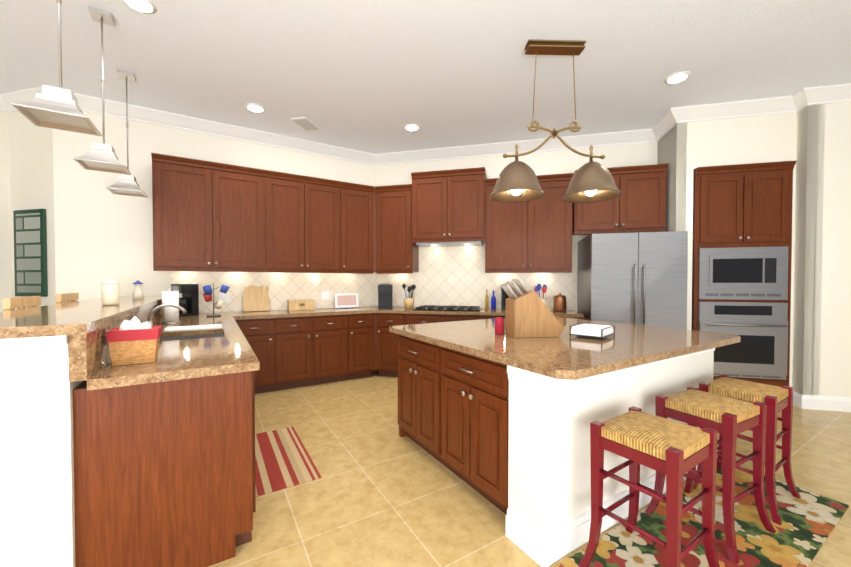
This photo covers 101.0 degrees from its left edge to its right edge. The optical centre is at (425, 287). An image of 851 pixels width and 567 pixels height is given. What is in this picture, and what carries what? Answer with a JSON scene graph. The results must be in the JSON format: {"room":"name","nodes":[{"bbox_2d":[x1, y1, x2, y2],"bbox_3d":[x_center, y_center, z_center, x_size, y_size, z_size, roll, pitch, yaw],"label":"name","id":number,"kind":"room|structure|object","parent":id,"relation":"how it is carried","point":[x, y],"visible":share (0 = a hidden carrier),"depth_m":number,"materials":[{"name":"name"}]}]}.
{"room":"kitchen","nodes":[
{"label":"kitchen","id":0,"kind":"room"},
{"bbox_2d":[0,110,11,311],"bbox_3d":[-5.620,-0.348,2.325,3.677,3.200,6.010,-1,1,-31],"label":"wall","id":1,"kind":"structure","parent":0,"point":[5,256],"depth_m":3.66,"materials":[{"name":"white paint"}]},
{"bbox_2d":[0,83,850,164],"bbox_3d":[-0.715,-1.881,2.400,11.990,0.133,5.989,-1,1,-31],"label":"crown molding","id":2,"kind":"structure","parent":1,"relation":"attached to","point":[674,116],"depth_m":4.15,"materials":[{"name":"white wood"}]},
{"bbox_2d":[9,111,55,309],"bbox_3d":[-4.050,-0.371,3.687,0.636,3.200,0.120,0,1,14],"label":"wall","id":3,"kind":"structure","parent":0,"point":[31,165],"depth_m":3.61,"materials":[{"name":"white paint"}]},
{"bbox_2d":[16,213,40,292],"bbox_3d":[-4.075,-0.354,3.599,0.350,0.810,0.002,0,1,14],"label":"framed print","id":4,"kind":"object","parent":3,"relation":"attached to","point":[28,248],"visible":1,"depth_m":3.60},
{"bbox_2d":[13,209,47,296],"bbox_3d":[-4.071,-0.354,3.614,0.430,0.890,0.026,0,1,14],"label":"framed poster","id":5,"kind":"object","parent":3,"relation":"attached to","point":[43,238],"visible":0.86,"depth_m":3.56,"materials":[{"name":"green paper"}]},
{"bbox_2d":[53,111,374,312],"bbox_3d":[-2.293,-0.384,4.508,3.490,3.200,0.129,-1,1,-31],"label":"wall","id":6,"kind":"structure","parent":0,"point":[102,233],"depth_m":3.91,"materials":[{"name":"white paint"}]},
{"bbox_2d":[151,153,266,271],"bbox_3d":[-2.490,-0.811,4.097,1.075,1.193,0.350,-1,1,-31],"label":"upper cabinet","id":7,"kind":"object","parent":6,"relation":"attached to","point":[208,216],"depth_m":3.93,"materials":[{"name":"brown wood"}]},
{"bbox_2d":[219,292,229,301],"bbox_3d":[-2.475,0.119,4.325,0.120,0.120,0.008,-1,1,-31],"label":"electrical outlet","id":8,"kind":"object","parent":6,"relation":"attached to","point":[224,297],"visible":0.88,"depth_m":4.32,"materials":[{"name":"white plastic"}]},
{"bbox_2d":[267,170,342,272],"bbox_3d":[-1.635,-0.820,4.617,0.925,1.193,0.350,-1,1,-31],"label":"upper cabinet","id":9,"kind":"object","parent":6,"relation":"attached to","point":[305,214],"depth_m":4.47,"materials":[{"name":"brown wood"}]},
{"bbox_2d":[321,291,329,299],"bbox_3d":[-1.416,0.108,4.970,0.120,0.120,0.008,-1,1,-31],"label":"electrical outlet","id":10,"kind":"object","parent":6,"relation":"attached to","point":[325,295],"visible":1,"depth_m":4.97,"materials":[{"name":"white plastic"}]},
{"bbox_2d":[343,182,374,272],"bbox_3d":[-1.031,-0.826,4.985,0.490,1.193,0.350,-1,1,-31],"label":"upper cabinet","id":11,"kind":"object","parent":6,"relation":"attached to","point":[358,200],"depth_m":4.85,"materials":[{"name":"brown wood"}]},
{"bbox_2d":[0,0,850,153],"bbox_3d":[-0.498,-2.018,3.547,16.000,0.100,10.600,0,1,-2],"label":"ceiling","id":12,"kind":"structure","parent":0,"point":[372,76],"depth_m":3.03,"materials":[{"name":"white paint"}]},
{"bbox_2d":[11,0,101,135],"bbox_3d":[-1.878,-1.396,1.799,0.265,1.084,0.265,-1,1,-31],"label":"pendant light","id":13,"kind":"object","parent":12,"relation":"hanging from","point":[52,107],"visible":1,"depth_m":1.78,"materials":[{"name":"silver metal"}]},
{"bbox_2d":[72,6,130,174],"bbox_3d":[-2.315,-1.408,2.516,0.265,1.084,0.265,-1,1,-31],"label":"pendant light","id":14,"kind":"object","parent":12,"relation":"hanging from","point":[103,157],"visible":1,"depth_m":2.50,"materials":[{"name":"silver metal"}]},
{"bbox_2d":[105,69,147,197],"bbox_3d":[-2.757,-1.420,3.242,0.265,1.084,0.265,-1,1,-31],"label":"pendant light","id":15,"kind":"object","parent":12,"relation":"hanging from","point":[127,185],"visible":1,"depth_m":3.22,"materials":[{"name":"silver metal"}]},
{"bbox_2d":[122,0,156,13],"bbox_3d":[-1.960,-1.943,2.396,0.200,0.011,0.200,-1,1,-31],"label":"recessed light","id":16,"kind":"object","parent":12,"relation":"in","point":[146,6],"visible":1,"depth_m":2.41,"materials":[{"name":"white glass"}]},
{"bbox_2d":[245,103,264,111],"bbox_3d":[-1.865,-1.967,3.846,0.200,0.011,0.200,-1,1,-31],"label":"recessed light","id":17,"kind":"object","parent":12,"relation":"in","point":[253,107],"visible":1,"depth_m":3.82,"materials":[{"name":"white glass"}]},
{"bbox_2d":[290,117,320,131],"bbox_3d":[-1.445,-1.972,4.242,0.200,0.015,0.340,0,1,14],"label":"ceiling vent","id":18,"kind":"object","parent":12,"relation":"in","point":[306,124],"visible":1,"depth_m":4.22,"materials":[{"name":"white metal"}]},
{"bbox_2d":[404,124,419,130],"bbox_3d":[-0.169,-1.975,4.328,0.200,0.011,0.200,-1,1,-31],"label":"recessed light","id":19,"kind":"object","parent":12,"relation":"in","point":[412,127],"visible":1,"depth_m":4.31,"materials":[{"name":"white glass"}]},
{"bbox_2d":[489,39,620,202],"bbox_3d":[1.040,-1.346,2.833,1.046,1.219,0.436,0,1,-2],"label":"light","id":20,"kind":"object","parent":12,"relation":"hanging from","point":[590,181],"visible":1,"depth_m":2.79,"materials":[{"name":"gold metal"}]},
{"bbox_2d":[664,71,690,83],"bbox_3d":[2.351,-1.957,3.275,0.200,0.011,0.200,-1,1,-31],"label":"recessed light","id":21,"kind":"object","parent":12,"relation":"in","point":[677,77],"visible":1,"depth_m":3.26,"materials":[{"name":"white glass"}]},
{"bbox_2d":[375,142,657,310],"bbox_3d":[1.097,-0.392,4.975,3.822,3.200,0.120,0,1,14],"label":"wall","id":22,"kind":"structure","parent":0,"point":[564,161],"depth_m":4.76,"materials":[{"name":"white paint"}]},
{"bbox_2d":[375,186,378,272],"bbox_3d":[-0.689,-0.826,5.158,0.275,1.188,0.410,-1,1,-31],"label":"upper cabinet","id":23,"kind":"object","parent":22,"relation":"attached to","point":[377,187],"depth_m":4.97,"materials":[{"name":"brown wood"}]},
{"bbox_2d":[379,184,426,272],"bbox_3d":[-0.400,-0.828,5.088,0.612,1.193,0.612,-1,1,-31],"label":"upper cabinet","id":24,"kind":"object","parent":22,"relation":"attached to","point":[397,252],"depth_m":4.91,"materials":[{"name":"brown wood"}]},
{"bbox_2d":[407,167,486,244],"bbox_3d":[0.339,-1.108,4.888,0.959,0.915,0.959,-1,1,-31],"label":"upper cabinet","id":25,"kind":"object","parent":22,"relation":"attached to","point":[449,207],"depth_m":4.69,"materials":[{"name":"brown wood"}]},
{"bbox_2d":[375,236,575,309],"bbox_3d":[0.620,-0.201,5.027,2.848,0.984,0.008,0,1,14],"label":"backsplash","id":26,"kind":"structure","parent":22,"relation":"attached to","point":[446,276],"depth_m":5.05,"materials":[{"name":"tile"}]},
{"bbox_2d":[402,291,408,298],"bbox_3d":[-0.291,0.103,5.245,0.120,0.120,0.008,0,1,14],"label":"electrical outlet","id":27,"kind":"object","parent":26,"relation":"attached to","point":[404,296],"visible":0.81,"depth_m":5.25,"materials":[{"name":"white plastic"}]},
{"bbox_2d":[471,173,586,272],"bbox_3d":[1.349,-0.821,4.662,0.994,1.193,0.994,-1,1,-31],"label":"upper cabinet","id":28,"kind":"object","parent":22,"relation":"attached to","point":[534,236],"depth_m":4.47,"materials":[{"name":"brown wood"}]},
{"bbox_2d":[571,164,667,234],"bbox_3d":[2.372,-1.065,4.394,0.962,0.745,0.962,-1,1,-31],"label":"upper cabinet","id":29,"kind":"object","parent":22,"relation":"attached to","point":[640,206],"depth_m":4.18,"materials":[{"name":"brown wood"}]},
{"bbox_2d":[208,370,850,566],"bbox_3d":[-0.498,1.281,3.602,16.000,0.100,10.600,0,1,-2],"label":"floor","id":30,"kind":"structure","parent":0,"point":[380,492],"depth_m":2.13,"materials":[{"name":"beige tile"}]},
{"bbox_2d":[0,303,161,566],"bbox_3d":[-2.238,0.720,2.623,0.185,1.055,3.176,-1,1,-31],"label":"half wall","id":31,"kind":"structure","parent":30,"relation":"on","point":[40,476],"depth_m":1.29,"materials":[{"name":"white paint"}]},
{"bbox_2d":[0,299,161,350],"bbox_3d":[-2.248,0.170,2.601,0.215,0.034,3.188,-1,1,-31],"label":"countertop","id":32,"kind":"structure","parent":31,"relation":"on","point":[57,333],"depth_m":1.30,"materials":[{"name":"brown stone"}]},
{"bbox_2d":[101,278,119,304],"bbox_3d":[-2.096,0.026,2.334,0.094,0.180,0.094,-1,1,-31],"label":"canister","id":33,"kind":"object","parent":32,"relation":"on","point":[110,291],"visible":1,"depth_m":2.30,"materials":[{"name":"beige ceramic"}]},
{"bbox_2d":[132,280,143,299],"bbox_3d":[-2.531,0.018,3.088,0.090,0.170,0.086,-1,1,-31],"label":"figurine","id":34,"kind":"object","parent":32,"relation":"on","point":[138,294],"visible":1,"depth_m":3.07,"materials":[{"name":"beige ceramic"}]},
{"bbox_2d":[76,371,259,566],"bbox_3d":[-1.254,0.824,1.802,0.640,0.876,0.652,-1,1,-31],"label":"base cabinet","id":35,"kind":"object","parent":30,"relation":"on","point":[104,462],"depth_m":1.51,"materials":[{"name":"brown wood"}]},
{"bbox_2d":[84,339,259,390],"bbox_3d":[-1.283,0.364,1.899,0.600,0.040,0.940,-1,1,-31],"label":"countertop","id":36,"kind":"structure","parent":35,"relation":"on","point":[185,360],"depth_m":1.59,"materials":[{"name":"brown stone"}]},
{"bbox_2d":[106,316,161,365],"bbox_3d":[-1.356,0.239,1.641,0.185,0.217,0.141,-1,1,-31],"label":"basket","id":37,"kind":"object","parent":36,"relation":"on","point":[134,340],"visible":1,"depth_m":1.60,"materials":[{"name":"beige wicker"}]},
{"bbox_2d":[156,307,582,346],"bbox_3d":[-0.360,0.326,4.180,4.548,0.040,2.458,-1,1,-31],"label":"countertop","id":38,"kind":"structure","parent":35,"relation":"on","point":[261,328],"depth_m":4.25,"materials":[{"name":"brown stone"}]},
{"bbox_2d":[147,304,186,325],"bbox_3d":[-1.785,0.223,2.406,0.243,0.222,0.105,0,1,-26],"label":"faucet","id":39,"kind":"object","parent":38,"relation":"on","point":[151,313],"visible":0.65,"depth_m":2.41,"materials":[{"name":"silver metal"}]},
{"bbox_2d":[160,286,180,323],"bbox_3d":[-2.304,0.153,3.170,0.150,0.337,0.150,-1,1,-31],"label":"paper towel","id":40,"kind":"object","parent":38,"relation":"on","point":[170,315],"visible":0.9,"depth_m":3.12,"materials":[{"name":"white paper"}]},
{"bbox_2d":[171,284,198,316],"bbox_3d":[-2.672,0.135,3.891,0.200,0.350,0.190,1,1,29],"label":"coffee maker","id":41,"kind":"object","parent":38,"relation":"on","point":[189,301],"visible":0.75,"depth_m":3.87,"materials":[{"name":"black plastic"}]},
{"bbox_2d":[164,324,221,330],"bbox_3d":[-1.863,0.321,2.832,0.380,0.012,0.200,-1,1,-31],"label":"sink","id":42,"kind":"object","parent":38,"relation":"on","point":[193,327],"visible":1,"depth_m":2.78,"materials":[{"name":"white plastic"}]},
{"bbox_2d":[203,283,229,316],"bbox_3d":[-2.290,0.130,3.845,0.257,0.360,0.284,-1,1,-31],"label":"mug tree","id":43,"kind":"object","parent":38,"relation":"on","point":[208,296],"visible":1,"depth_m":3.85,"materials":[{"name":"blue ceramic"}]},
{"bbox_2d":[242,285,269,311],"bbox_3d":[-2.150,0.131,4.465,0.320,0.335,0.020,-1,-8,-31],"label":"cutting board","id":44,"kind":"object","parent":38,"relation":"on","point":[255,298],"visible":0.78,"depth_m":4.45,"materials":[{"name":"brown wood"}]},
{"bbox_2d":[287,299,314,310],"bbox_3d":[-1.662,0.229,4.683,0.330,0.135,0.135,-1,1,-31],"label":"box","id":45,"kind":"object","parent":38,"relation":"on","point":[304,304],"visible":1,"depth_m":4.63,"materials":[{"name":"brown wood"}]},
{"bbox_2d":[335,293,358,307],"bbox_3d":[-1.141,0.185,5.038,0.340,0.200,0.079,-1,-5,-31],"label":"picture frame","id":46,"kind":"object","parent":38,"relation":"on","point":[344,300],"visible":1,"depth_m":5.00,"materials":[{"name":"white plastic"}]},
{"bbox_2d":[378,284,392,308],"bbox_3d":[-0.568,0.117,4.956,0.200,0.350,0.300,0,1,-6],"label":"speaker","id":47,"kind":"object","parent":38,"relation":"on","point":[385,291],"visible":1,"depth_m":4.95,"materials":[{"name":"black plastic"}]},
{"bbox_2d":[402,284,415,307],"bbox_3d":[-0.236,0.117,5.042,0.191,0.346,0.154,0,1,14],"label":"utensil crock","id":48,"kind":"object","parent":38,"relation":"on","point":[408,302],"visible":0.96,"depth_m":4.99,"materials":[{"name":"beige ceramic"}]},
{"bbox_2d":[413,305,482,310],"bbox_3d":[0.314,0.277,4.774,0.880,0.036,0.462,0,1,14],"label":"cooktop","id":49,"kind":"object","parent":38,"relation":"in","point":[450,308],"visible":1,"depth_m":4.63,"materials":[{"name":"black metal"}]},
{"bbox_2d":[451,302,463,305],"bbox_3d":[0.457,0.248,5.023,0.188,0.085,0.065,0,1,14],"label":"shakers","id":50,"kind":"object","parent":38,"relation":"on","point":[454,304],"visible":0.52,"depth_m":5.00,"materials":[{"name":"beige ceramic"}]},
{"bbox_2d":[485,289,495,308],"bbox_3d":[0.900,0.156,4.847,0.147,0.275,0.070,0,1,14],"label":"bottles","id":51,"kind":"object","parent":38,"relation":"on","point":[493,302],"visible":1,"depth_m":4.82,"materials":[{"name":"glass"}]},
{"bbox_2d":[501,284,508,309],"bbox_3d":[1.182,0.124,4.714,0.315,0.343,0.184,0,1,14],"label":"toaster","id":52,"kind":"object","parent":38,"relation":"on","point":[504,296],"visible":0.17,"depth_m":4.66,"materials":[{"name":"black plastic"}]},
{"bbox_2d":[534,284,546,302],"bbox_3d":[1.515,0.121,4.610,0.162,0.352,0.122,0,1,14],"label":"utensil holder","id":53,"kind":"object","parent":38,"relation":"on","point":[537,288],"visible":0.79,"depth_m":4.57,"materials":[{"name":"beige ceramic"}]},
{"bbox_2d":[553,293,565,310],"bbox_3d":[1.739,0.181,4.540,0.160,0.235,0.160,0,1,14],"label":"copper canister","id":54,"kind":"object","parent":38,"relation":"on","point":[559,302],"visible":1,"depth_m":4.48,"materials":[{"name":"brown metal"}]},
{"bbox_2d":[252,343,283,392],"bbox_3d":[-2.055,0.783,4.231,0.498,0.876,0.620,-1,1,-31],"label":"base cabinet","id":55,"kind":"object","parent":30,"relation":"on","point":[271,357],"depth_m":4.07,"materials":[{"name":"brown wood"}]},
{"bbox_2d":[255,427,320,496],"bbox_3d":[-1.143,1.243,2.578,0.500,0.008,0.940,-1,1,-31],"label":"striped rug","id":56,"kind":"object","parent":30,"relation":"on","point":[283,459],"visible":0.64,"depth_m":2.49,"materials":[{"name":"red fabric"}]},
{"bbox_2d":[284,339,355,388],"bbox_3d":[-1.533,0.778,4.549,1.016,0.876,0.620,-1,1,-31],"label":"base cabinet","id":57,"kind":"object","parent":30,"relation":"on","point":[323,361],"depth_m":4.34,"materials":[{"name":"brown wood"}]},
{"bbox_2d":[356,335,367,378],"bbox_3d":[-1.035,0.772,4.852,0.443,0.876,0.620,-1,1,-31],"label":"base cabinet","id":58,"kind":"object","parent":30,"relation":"on","point":[362,343],"depth_m":4.63,"materials":[{"name":"brown wood"}]},
{"bbox_2d":[368,335,379,376],"bbox_3d":[-0.665,0.769,5.044,0.535,0.876,0.678,-1,1,-31],"label":"base cabinet","id":59,"kind":"object","parent":30,"relation":"on","point":[373,340],"depth_m":4.70,"materials":[{"name":"brown wood"}]},
{"bbox_2d":[380,315,585,376],"bbox_3d":[0.683,0.775,4.711,2.271,0.876,2.271,-1,1,-31],"label":"base cabinet","id":60,"kind":"object","parent":30,"relation":"on","point":[389,355],"depth_m":4.68,"materials":[{"name":"brown wood"}]},
{"bbox_2d":[389,329,714,566],"bbox_3d":[0.904,0.808,2.708,1.836,0.876,1.563,-1,1,-31],"label":"kitchen island","id":61,"kind":"object","parent":30,"relation":"on","point":[502,422],"depth_m":1.86,"materials":[{"name":"paint"}]},
{"bbox_2d":[389,317,740,380],"bbox_3d":[0.947,0.350,2.711,1.915,0.040,1.770,-1,1,-31],"label":"island countertop","id":62,"kind":"structure","parent":61,"relation":"on","point":[564,357],"depth_m":2.10,"materials":[{"name":"brown stone"}]},
{"bbox_2d":[495,317,503,334],"bbox_3d":[0.525,0.273,2.494,0.066,0.120,0.064,-1,1,-31],"label":"candle","id":63,"kind":"object","parent":62,"relation":"on","point":[499,325],"visible":1,"depth_m":2.47,"materials":[{"name":"red wax"}]},
{"bbox_2d":[500,279,564,337],"bbox_3d":[0.736,0.136,2.444,0.417,0.397,0.156,0,1,-9],"label":"knife block","id":64,"kind":"object","parent":62,"relation":"on","point":[529,313],"visible":1,"depth_m":2.37,"materials":[{"name":"brown wood"}]},
{"bbox_2d":[569,323,614,340],"bbox_3d":[1.143,0.297,2.402,0.210,0.075,0.270,1,1,44],"label":"napkin holder","id":65,"kind":"object","parent":62,"relation":"on","point":[594,330],"visible":1,"depth_m":2.34,"materials":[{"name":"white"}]},
{"bbox_2d":[577,231,687,329],"bbox_3d":[2.370,0.307,4.138,0.927,1.830,0.886,0,1,14],"label":"fridge","id":66,"kind":"object","parent":30,"relation":"on","point":[640,278],"visible":0.69,"depth_m":3.76,"materials":[{"name":"silver metal"}]},
{"bbox_2d":[554,468,848,566],"bbox_3d":[1.492,1.256,1.788,1.830,0.010,0.590,-1,1,-31],"label":"floral rug","id":67,"kind":"object","parent":30,"relation":"on","point":[804,530],"visible":0.62,"depth_m":1.78,"materials":[{"name":"multicoloured fabric"}]},
{"bbox_2d":[578,406,719,566],"bbox_3d":[0.982,0.925,1.524,0.440,0.659,0.410,-1,1,-33],"label":"stool","id":68,"kind":"object","parent":67,"relation":"on","point":[674,452],"visible":1,"depth_m":1.47,"materials":[{"name":"red paint"}]},
{"bbox_2d":[645,386,775,563],"bbox_3d":[1.505,0.919,1.866,0.440,0.659,0.410,-1,1,-28],"label":"stool","id":69,"kind":"object","parent":67,"relation":"on","point":[729,419],"visible":0.81,"depth_m":1.78,"materials":[{"name":"red paint"}]},
{"bbox_2d":[693,374,800,524],"bbox_3d":[1.937,0.915,2.129,0.440,0.659,0.410,-1,1,-33],"label":"stool","id":70,"kind":"object","parent":67,"relation":"on","point":[776,399],"visible":0.77,"depth_m":2.04,"materials":[{"name":"red paint"}]},
{"bbox_2d":[691,161,796,386],"bbox_3d":[3.454,-0.045,3.973,0.881,2.540,0.582,0,1,14],"label":"tall cabinet","id":71,"kind":"object","parent":30,"relation":"on","point":[742,250],"visible":0.85,"depth_m":3.75,"materials":[{"name":"brown wood"}]},
{"bbox_2d":[657,123,686,231],"bbox_3d":[2.925,-0.379,4.196,0.100,3.200,0.530,0,1,14],"label":"wall","id":72,"kind":"structure","parent":0,"point":[678,158],"depth_m":3.93,"materials":[{"name":"white paint"}]},
{"bbox_2d":[657,112,796,386],"bbox_3d":[3.418,-0.378,4.111,1.098,3.200,0.600,0,1,14],"label":"wall","id":73,"kind":"structure","parent":0,"point":[750,139],"depth_m":3.82,"materials":[{"name":"white paint"}]},
{"bbox_2d":[792,101,850,397],"bbox_3d":[4.900,-0.365,3.358,2.137,3.200,0.120,0,1,14],"label":"wall","id":74,"kind":"structure","parent":0,"point":[835,362],"depth_m":3.51,"materials":[{"name":"white paint"}]},
{"bbox_2d":[793,391,806,408],"bbox_3d":[3.853,1.160,3.640,0.126,0.140,0.100,-1,1,-31],"label":"baseboard","id":75,"kind":"structure","parent":74,"relation":"attached to","point":[799,400],"depth_m":3.59,"materials":[{"name":"white"}]},
{"bbox_2d":[807,395,850,411],"bbox_3d":[4.936,1.165,3.349,1.400,0.140,1.524,-1,1,-31],"label":"baseboard","id":76,"kind":"structure","parent":74,"relation":"attached to","point":[827,403],"depth_m":3.51,"materials":[{"name":"white"}]},
{"bbox_3d":[-5.372,1.323,-0.493,8.200,0.054,13.000,-1,1,-31],"label":"floor","id":77,"kind":"structure","parent":0,"visible":0},
{"bbox_2d":[3,296,40,311],"bbox_3d":[-2.726,0.657,2.102,0.480,1.191,0.450,-1,1,-31],"label":"bar chair","id":78,"kind":"object","parent":77,"relation":"on","point":[12,304],"visible":0.25,"depth_m":2.16,"materials":[{"name":"brown wood"}]},
{"bbox_2d":[56,293,78,303],"bbox_3d":[-3.142,0.645,2.785,0.480,1.191,0.450,-1,1,-31],"label":"bar chair","id":79,"kind":"object","parent":77,"relation":"on","point":[67,297],"visible":0.1,"depth_m":2.84,"materials":[{"name":"brown wood"}]}
]}

